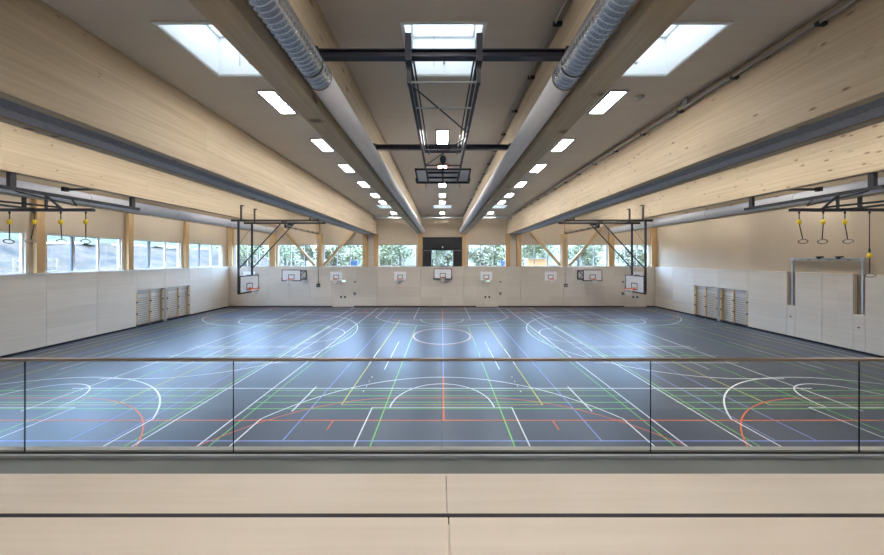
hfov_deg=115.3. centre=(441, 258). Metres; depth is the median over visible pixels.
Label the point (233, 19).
ceiling beam
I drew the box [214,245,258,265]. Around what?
tree
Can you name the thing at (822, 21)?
cable conduit
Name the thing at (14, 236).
grass bank
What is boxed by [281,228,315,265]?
diagonal brace
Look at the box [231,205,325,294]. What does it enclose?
basketball hoop
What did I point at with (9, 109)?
curtain
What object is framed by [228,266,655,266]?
trim
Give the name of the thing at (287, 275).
wall basket
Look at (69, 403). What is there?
floor
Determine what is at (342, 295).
door
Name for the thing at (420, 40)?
skylight
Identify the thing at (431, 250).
window
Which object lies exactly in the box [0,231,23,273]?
window
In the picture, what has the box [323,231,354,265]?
diagonal brace
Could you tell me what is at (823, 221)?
ring
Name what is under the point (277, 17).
air duct
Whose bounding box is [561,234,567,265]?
wall post
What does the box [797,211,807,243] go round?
ring
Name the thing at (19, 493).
tier
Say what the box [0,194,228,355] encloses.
wall
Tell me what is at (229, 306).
baseboard
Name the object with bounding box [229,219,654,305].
wall
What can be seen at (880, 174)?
ceiling beam
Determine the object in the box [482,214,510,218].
cable tray
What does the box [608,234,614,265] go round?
wall post
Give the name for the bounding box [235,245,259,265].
window
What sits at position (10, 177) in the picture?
frame
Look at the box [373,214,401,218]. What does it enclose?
cable tray
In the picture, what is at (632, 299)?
door
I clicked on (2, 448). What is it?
trim
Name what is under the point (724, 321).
baseboard
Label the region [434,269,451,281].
wall basket
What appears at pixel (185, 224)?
wall post
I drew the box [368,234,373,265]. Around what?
trim
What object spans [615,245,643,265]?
tree
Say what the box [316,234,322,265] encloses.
wall post
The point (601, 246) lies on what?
tree
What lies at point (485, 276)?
wall basket
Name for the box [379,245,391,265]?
window
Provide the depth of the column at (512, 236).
28.75 m
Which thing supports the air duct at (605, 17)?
attached to the ceiling beam at (649, 19)
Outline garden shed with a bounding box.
[523,258,548,265]
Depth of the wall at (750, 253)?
17.77 m
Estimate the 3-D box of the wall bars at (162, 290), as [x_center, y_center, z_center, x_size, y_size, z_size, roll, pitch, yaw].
[-21.797,3.615,20.910,0.125,2.530,1.980,0,0,0]
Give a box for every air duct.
[0,177,274,232]
[244,0,424,232]
[459,0,639,232]
[609,177,883,232]
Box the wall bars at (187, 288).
[167,286,189,319]
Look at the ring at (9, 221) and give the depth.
8.99 m
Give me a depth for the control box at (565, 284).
28.55 m
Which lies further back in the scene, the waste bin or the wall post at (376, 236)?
the waste bin
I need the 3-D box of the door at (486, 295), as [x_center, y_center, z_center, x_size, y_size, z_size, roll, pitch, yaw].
[4.625,3.765,28.677,2.238,2.210,0.343,0,0,0]
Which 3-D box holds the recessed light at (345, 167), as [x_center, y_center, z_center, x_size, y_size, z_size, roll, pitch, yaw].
[-4.550,-4.324,13.365,0.500,0.028,1.170,0,0,0]
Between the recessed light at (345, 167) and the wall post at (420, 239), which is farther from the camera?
the wall post at (420, 239)
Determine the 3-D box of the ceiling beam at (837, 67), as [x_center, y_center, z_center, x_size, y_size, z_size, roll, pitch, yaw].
[6.850,-3.443,11.925,0.260,1.787,33.850,0,0,0]
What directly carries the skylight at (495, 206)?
attached to the ceiling
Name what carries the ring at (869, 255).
hanging from the frame at (872, 177)
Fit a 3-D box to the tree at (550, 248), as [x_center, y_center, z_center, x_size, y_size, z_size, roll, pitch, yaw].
[17.162,-1.277,47.114,6.962,5.440,6.324,0,0,-22]
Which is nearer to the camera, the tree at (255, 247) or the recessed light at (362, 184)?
the recessed light at (362, 184)
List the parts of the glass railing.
handrail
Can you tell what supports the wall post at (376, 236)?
attached to the wall at (373, 286)
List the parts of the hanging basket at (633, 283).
post, post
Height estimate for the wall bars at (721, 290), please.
2.530 m
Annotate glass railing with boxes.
[0,358,883,457]
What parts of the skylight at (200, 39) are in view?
glazing frame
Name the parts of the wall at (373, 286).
wall panel, wall panel, wall panel, wall panel, wall panel, wall panel, wall panel, wall panel, wall panel, wall panel, wall panel, wall panel, wall panel, wall panel, wall panel, wall panel, wall panel, wall panel, wall panel, wall panel, wall panel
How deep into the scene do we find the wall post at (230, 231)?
28.61 m
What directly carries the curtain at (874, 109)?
hanging from the ceiling beam at (837, 67)
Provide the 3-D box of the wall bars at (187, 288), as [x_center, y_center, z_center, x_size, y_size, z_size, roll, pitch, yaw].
[-21.797,3.615,23.130,0.125,2.530,1.980,0,0,0]
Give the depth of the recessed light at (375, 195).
19.02 m
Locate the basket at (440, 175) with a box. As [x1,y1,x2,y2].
[315,33,568,187]
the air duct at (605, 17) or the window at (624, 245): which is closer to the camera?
the air duct at (605, 17)
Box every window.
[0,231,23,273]
[47,234,119,271]
[135,240,179,268]
[189,243,220,267]
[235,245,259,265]
[278,245,304,265]
[324,245,350,265]
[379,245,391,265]
[431,250,436,265]
[480,245,493,265]
[534,245,559,265]
[580,245,606,265]
[624,245,648,265]
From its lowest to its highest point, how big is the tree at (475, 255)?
3.899 m
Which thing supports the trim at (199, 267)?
attached to the wall at (37, 310)
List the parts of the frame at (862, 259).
rail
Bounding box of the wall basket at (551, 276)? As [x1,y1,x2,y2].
[545,272,556,283]
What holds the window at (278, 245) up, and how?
in the wall at (373, 286)
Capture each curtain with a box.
[0,97,371,233]
[512,97,883,233]
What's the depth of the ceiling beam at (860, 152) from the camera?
10.72 m
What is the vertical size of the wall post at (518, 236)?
3.312 m
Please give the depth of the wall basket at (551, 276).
28.46 m
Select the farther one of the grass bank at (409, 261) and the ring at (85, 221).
the grass bank at (409, 261)
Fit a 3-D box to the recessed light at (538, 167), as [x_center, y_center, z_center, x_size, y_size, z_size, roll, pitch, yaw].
[4.570,-4.324,13.365,0.500,0.028,1.170,0,0,0]
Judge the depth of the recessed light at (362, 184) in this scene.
16.21 m
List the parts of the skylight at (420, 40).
glazing frame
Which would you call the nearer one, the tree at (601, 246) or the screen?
the screen
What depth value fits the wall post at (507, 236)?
28.61 m
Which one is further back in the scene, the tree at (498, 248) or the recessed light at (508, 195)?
the tree at (498, 248)
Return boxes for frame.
[0,172,139,211]
[744,172,883,211]
[790,256,866,314]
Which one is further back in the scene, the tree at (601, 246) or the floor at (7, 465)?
the tree at (601, 246)
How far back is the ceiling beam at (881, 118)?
7.05 m
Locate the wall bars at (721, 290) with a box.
[720,289,747,326]
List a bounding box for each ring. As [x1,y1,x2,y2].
[3,211,14,243]
[25,211,36,243]
[56,211,66,243]
[80,211,90,243]
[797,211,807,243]
[817,211,827,243]
[842,211,853,243]
[864,211,875,277]
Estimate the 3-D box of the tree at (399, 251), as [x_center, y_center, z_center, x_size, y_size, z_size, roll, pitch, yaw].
[-7.043,-1.262,47.191,6.285,5.407,6.919,0,0,1]
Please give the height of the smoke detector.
0.059 m
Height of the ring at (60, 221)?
1.044 m
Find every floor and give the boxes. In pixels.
[0,307,883,445]
[0,458,883,489]
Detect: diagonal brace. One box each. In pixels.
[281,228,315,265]
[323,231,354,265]
[529,231,560,265]
[568,228,602,265]
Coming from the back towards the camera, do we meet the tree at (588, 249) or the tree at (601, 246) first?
the tree at (601, 246)
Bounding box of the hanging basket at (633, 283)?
[558,205,652,294]
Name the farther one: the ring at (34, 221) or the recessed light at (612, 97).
the ring at (34, 221)
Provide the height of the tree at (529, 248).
4.023 m
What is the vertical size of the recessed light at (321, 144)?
0.028 m
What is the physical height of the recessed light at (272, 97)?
0.028 m
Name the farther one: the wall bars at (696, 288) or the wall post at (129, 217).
the wall bars at (696, 288)
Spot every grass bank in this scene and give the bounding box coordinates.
[0,232,218,248]
[138,245,643,265]
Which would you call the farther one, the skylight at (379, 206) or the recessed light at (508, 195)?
the skylight at (379, 206)
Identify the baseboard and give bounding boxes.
[0,306,228,357]
[229,306,654,306]
[655,306,883,357]
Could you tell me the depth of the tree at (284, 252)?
36.83 m
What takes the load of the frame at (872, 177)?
attached to the ceiling beam at (860, 152)
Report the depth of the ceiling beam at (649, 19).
4.50 m
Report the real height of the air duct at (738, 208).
0.580 m
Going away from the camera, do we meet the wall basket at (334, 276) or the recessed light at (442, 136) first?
the recessed light at (442, 136)
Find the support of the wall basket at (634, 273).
attached to the wall at (373, 286)
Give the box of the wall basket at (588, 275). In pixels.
[577,270,602,283]
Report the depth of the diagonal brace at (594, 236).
28.61 m
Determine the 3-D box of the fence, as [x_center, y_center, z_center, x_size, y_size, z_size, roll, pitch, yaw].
[-25.215,0.550,13.700,0.090,1.200,9.600,0,0,0]
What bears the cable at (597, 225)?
attached to the ceiling beam at (860, 152)
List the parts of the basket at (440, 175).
rail, arm, rail, brace rod, frame, brace rod, rail, arm, rail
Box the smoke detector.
[634,94,644,100]
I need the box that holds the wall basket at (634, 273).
[633,272,642,275]
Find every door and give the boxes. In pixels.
[332,285,353,306]
[476,285,497,306]
[624,285,645,306]
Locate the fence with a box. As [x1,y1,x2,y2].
[0,258,59,271]
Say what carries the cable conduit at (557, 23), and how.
attached to the ceiling beam at (649, 19)
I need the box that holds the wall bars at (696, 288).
[694,286,716,319]
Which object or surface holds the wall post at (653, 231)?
attached to the wall at (373, 286)
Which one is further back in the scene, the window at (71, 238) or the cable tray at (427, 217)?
the cable tray at (427, 217)
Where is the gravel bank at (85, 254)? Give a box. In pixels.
[0,238,281,272]
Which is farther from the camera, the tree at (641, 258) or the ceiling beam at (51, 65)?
the tree at (641, 258)
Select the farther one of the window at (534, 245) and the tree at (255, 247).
the tree at (255, 247)
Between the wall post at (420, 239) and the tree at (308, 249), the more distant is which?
the tree at (308, 249)
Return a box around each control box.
[316,238,319,286]
[564,238,567,286]
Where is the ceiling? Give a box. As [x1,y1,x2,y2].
[41,0,842,216]
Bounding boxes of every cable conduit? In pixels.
[463,0,572,215]
[511,0,859,215]
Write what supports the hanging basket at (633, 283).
hanging from the ceiling beam at (860, 152)
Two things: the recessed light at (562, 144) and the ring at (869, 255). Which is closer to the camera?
the ring at (869, 255)
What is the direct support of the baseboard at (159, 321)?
attached to the wall at (37, 310)
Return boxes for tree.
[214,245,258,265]
[244,245,280,257]
[266,245,305,265]
[287,245,315,265]
[325,245,347,265]
[336,245,362,265]
[380,245,399,265]
[389,245,415,265]
[432,250,451,265]
[433,250,452,265]
[468,245,495,265]
[478,245,504,265]
[522,245,544,264]
[530,245,558,263]
[555,245,601,265]
[572,245,604,265]
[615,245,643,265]
[622,245,643,265]
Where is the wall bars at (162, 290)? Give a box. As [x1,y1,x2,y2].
[136,289,163,327]
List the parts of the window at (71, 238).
opening sash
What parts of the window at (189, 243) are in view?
opening sash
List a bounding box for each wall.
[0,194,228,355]
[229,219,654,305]
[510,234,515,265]
[655,194,883,355]
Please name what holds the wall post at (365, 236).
attached to the wall at (373, 286)
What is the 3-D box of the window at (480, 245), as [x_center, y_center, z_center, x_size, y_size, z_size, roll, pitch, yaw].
[4.640,-0.375,29.010,3.920,2.250,0.080,0,0,0]
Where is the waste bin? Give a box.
[351,261,358,265]
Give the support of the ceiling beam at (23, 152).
attached to the ceiling
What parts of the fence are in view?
post, rail, rail, post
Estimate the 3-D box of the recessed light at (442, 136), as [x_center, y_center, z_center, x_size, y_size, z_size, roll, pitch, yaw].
[0.020,-4.324,9.965,0.500,0.028,1.170,0,0,0]
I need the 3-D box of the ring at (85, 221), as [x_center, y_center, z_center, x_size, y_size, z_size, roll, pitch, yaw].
[-11.399,-1.006,8.948,0.206,1.044,0.198,0,0,4]
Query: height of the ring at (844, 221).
1.044 m
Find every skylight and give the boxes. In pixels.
[151,21,262,76]
[376,205,390,207]
[400,21,486,76]
[433,205,451,207]
[493,205,507,207]
[621,21,733,76]
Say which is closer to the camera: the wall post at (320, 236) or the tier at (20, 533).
the tier at (20, 533)
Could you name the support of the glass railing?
on the floor at (7, 465)
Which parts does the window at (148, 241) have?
opening sash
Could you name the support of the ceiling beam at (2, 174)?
attached to the ceiling
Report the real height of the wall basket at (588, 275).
1.345 m
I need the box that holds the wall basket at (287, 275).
[281,270,306,283]
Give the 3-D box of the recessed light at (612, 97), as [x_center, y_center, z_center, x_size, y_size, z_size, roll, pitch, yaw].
[4.570,-4.324,7.765,0.500,0.028,1.170,0,0,0]
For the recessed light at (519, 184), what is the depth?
16.21 m
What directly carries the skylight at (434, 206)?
attached to the ceiling
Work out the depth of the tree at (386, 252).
36.32 m
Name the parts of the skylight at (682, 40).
glazing frame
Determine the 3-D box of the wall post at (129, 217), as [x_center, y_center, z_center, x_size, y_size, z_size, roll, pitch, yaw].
[-21.884,-1.782,19.620,0.228,5.095,0.320,0,0,0]
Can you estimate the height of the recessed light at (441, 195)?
0.028 m
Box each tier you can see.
[0,474,883,543]
[0,513,883,554]
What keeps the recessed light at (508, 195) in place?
in the ceiling
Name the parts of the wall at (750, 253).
wall panel, wall panel, wall panel, wall panel, wall panel, wall panel, wall panel, wall panel, wall panel, wall panel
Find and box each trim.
[0,267,210,274]
[0,446,883,451]
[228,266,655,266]
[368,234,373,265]
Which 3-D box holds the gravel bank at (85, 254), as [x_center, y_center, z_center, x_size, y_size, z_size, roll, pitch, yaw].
[-27.417,-0.188,20.000,9.934,2.776,52.000,0,0,0]
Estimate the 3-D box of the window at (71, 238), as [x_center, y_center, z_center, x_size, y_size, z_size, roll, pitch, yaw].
[-22.130,-0.325,17.425,0.140,2.150,3.650,0,0,0]
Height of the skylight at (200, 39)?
0.965 m
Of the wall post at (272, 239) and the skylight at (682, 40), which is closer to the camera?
the skylight at (682, 40)
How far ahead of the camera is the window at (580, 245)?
28.97 m
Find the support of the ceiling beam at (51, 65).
attached to the ceiling
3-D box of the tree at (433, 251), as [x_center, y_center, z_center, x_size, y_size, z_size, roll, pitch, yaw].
[-1.190,-0.690,37.103,5.311,4.150,4.824,0,0,-30]
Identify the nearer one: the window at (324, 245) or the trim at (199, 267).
the trim at (199, 267)
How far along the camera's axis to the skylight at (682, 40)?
6.31 m
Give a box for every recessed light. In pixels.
[255,90,297,113]
[309,139,334,151]
[337,164,354,171]
[357,182,369,186]
[369,193,380,197]
[435,130,449,143]
[439,193,445,197]
[504,193,514,197]
[514,182,527,186]
[529,164,547,171]
[550,139,575,151]
[587,90,629,113]
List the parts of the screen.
rail, rail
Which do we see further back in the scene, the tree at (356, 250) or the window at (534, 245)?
the tree at (356, 250)
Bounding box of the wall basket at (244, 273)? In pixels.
[243,272,254,275]
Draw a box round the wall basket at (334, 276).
[330,272,341,283]
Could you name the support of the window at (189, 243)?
in the wall at (37, 310)
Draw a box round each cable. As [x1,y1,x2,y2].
[284,224,318,233]
[565,224,599,233]
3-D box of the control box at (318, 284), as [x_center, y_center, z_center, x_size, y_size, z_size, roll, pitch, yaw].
[-12.620,0.375,28.539,0.340,4.950,0.138,0,0,0]
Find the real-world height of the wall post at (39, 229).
5.095 m
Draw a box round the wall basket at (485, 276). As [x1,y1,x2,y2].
[480,272,491,283]
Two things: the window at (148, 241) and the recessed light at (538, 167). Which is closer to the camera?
the recessed light at (538, 167)
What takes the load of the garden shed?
on the ground
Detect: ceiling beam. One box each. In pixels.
[0,0,376,233]
[0,115,363,233]
[0,122,319,233]
[0,172,275,233]
[188,0,421,233]
[462,0,695,233]
[507,0,883,233]
[520,115,883,233]
[564,122,883,233]
[608,172,883,233]
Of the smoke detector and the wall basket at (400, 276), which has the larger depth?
the wall basket at (400, 276)
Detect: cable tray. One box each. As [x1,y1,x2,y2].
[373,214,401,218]
[421,215,462,218]
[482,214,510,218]
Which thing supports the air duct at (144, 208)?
attached to the ceiling beam at (2, 174)
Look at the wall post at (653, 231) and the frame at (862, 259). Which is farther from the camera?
the wall post at (653, 231)
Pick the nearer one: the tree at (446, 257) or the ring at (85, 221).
the ring at (85, 221)
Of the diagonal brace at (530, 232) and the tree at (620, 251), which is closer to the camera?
the diagonal brace at (530, 232)
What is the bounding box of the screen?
[422,237,462,265]
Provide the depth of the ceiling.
6.81 m
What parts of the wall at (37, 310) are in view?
wall panel, wall panel, wall panel, wall panel, wall panel, wall panel, wall panel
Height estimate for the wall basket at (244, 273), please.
1.185 m
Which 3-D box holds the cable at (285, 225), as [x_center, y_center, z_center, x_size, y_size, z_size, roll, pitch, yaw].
[-12.500,-2.630,25.400,0.150,0.280,6.200,0,0,0]
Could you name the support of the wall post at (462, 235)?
attached to the wall at (373, 286)
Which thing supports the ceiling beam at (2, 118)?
attached to the ceiling
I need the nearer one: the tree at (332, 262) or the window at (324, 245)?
the window at (324, 245)
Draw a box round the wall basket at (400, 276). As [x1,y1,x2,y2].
[394,272,405,283]
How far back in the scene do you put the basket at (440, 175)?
4.70 m
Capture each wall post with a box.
[33,199,44,272]
[126,213,133,269]
[183,221,188,267]
[227,228,233,265]
[269,234,275,265]
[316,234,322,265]
[363,234,367,265]
[374,234,378,265]
[418,234,422,265]
[461,234,465,265]
[505,234,509,265]
[516,234,520,265]
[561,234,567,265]
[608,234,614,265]
[650,228,656,265]

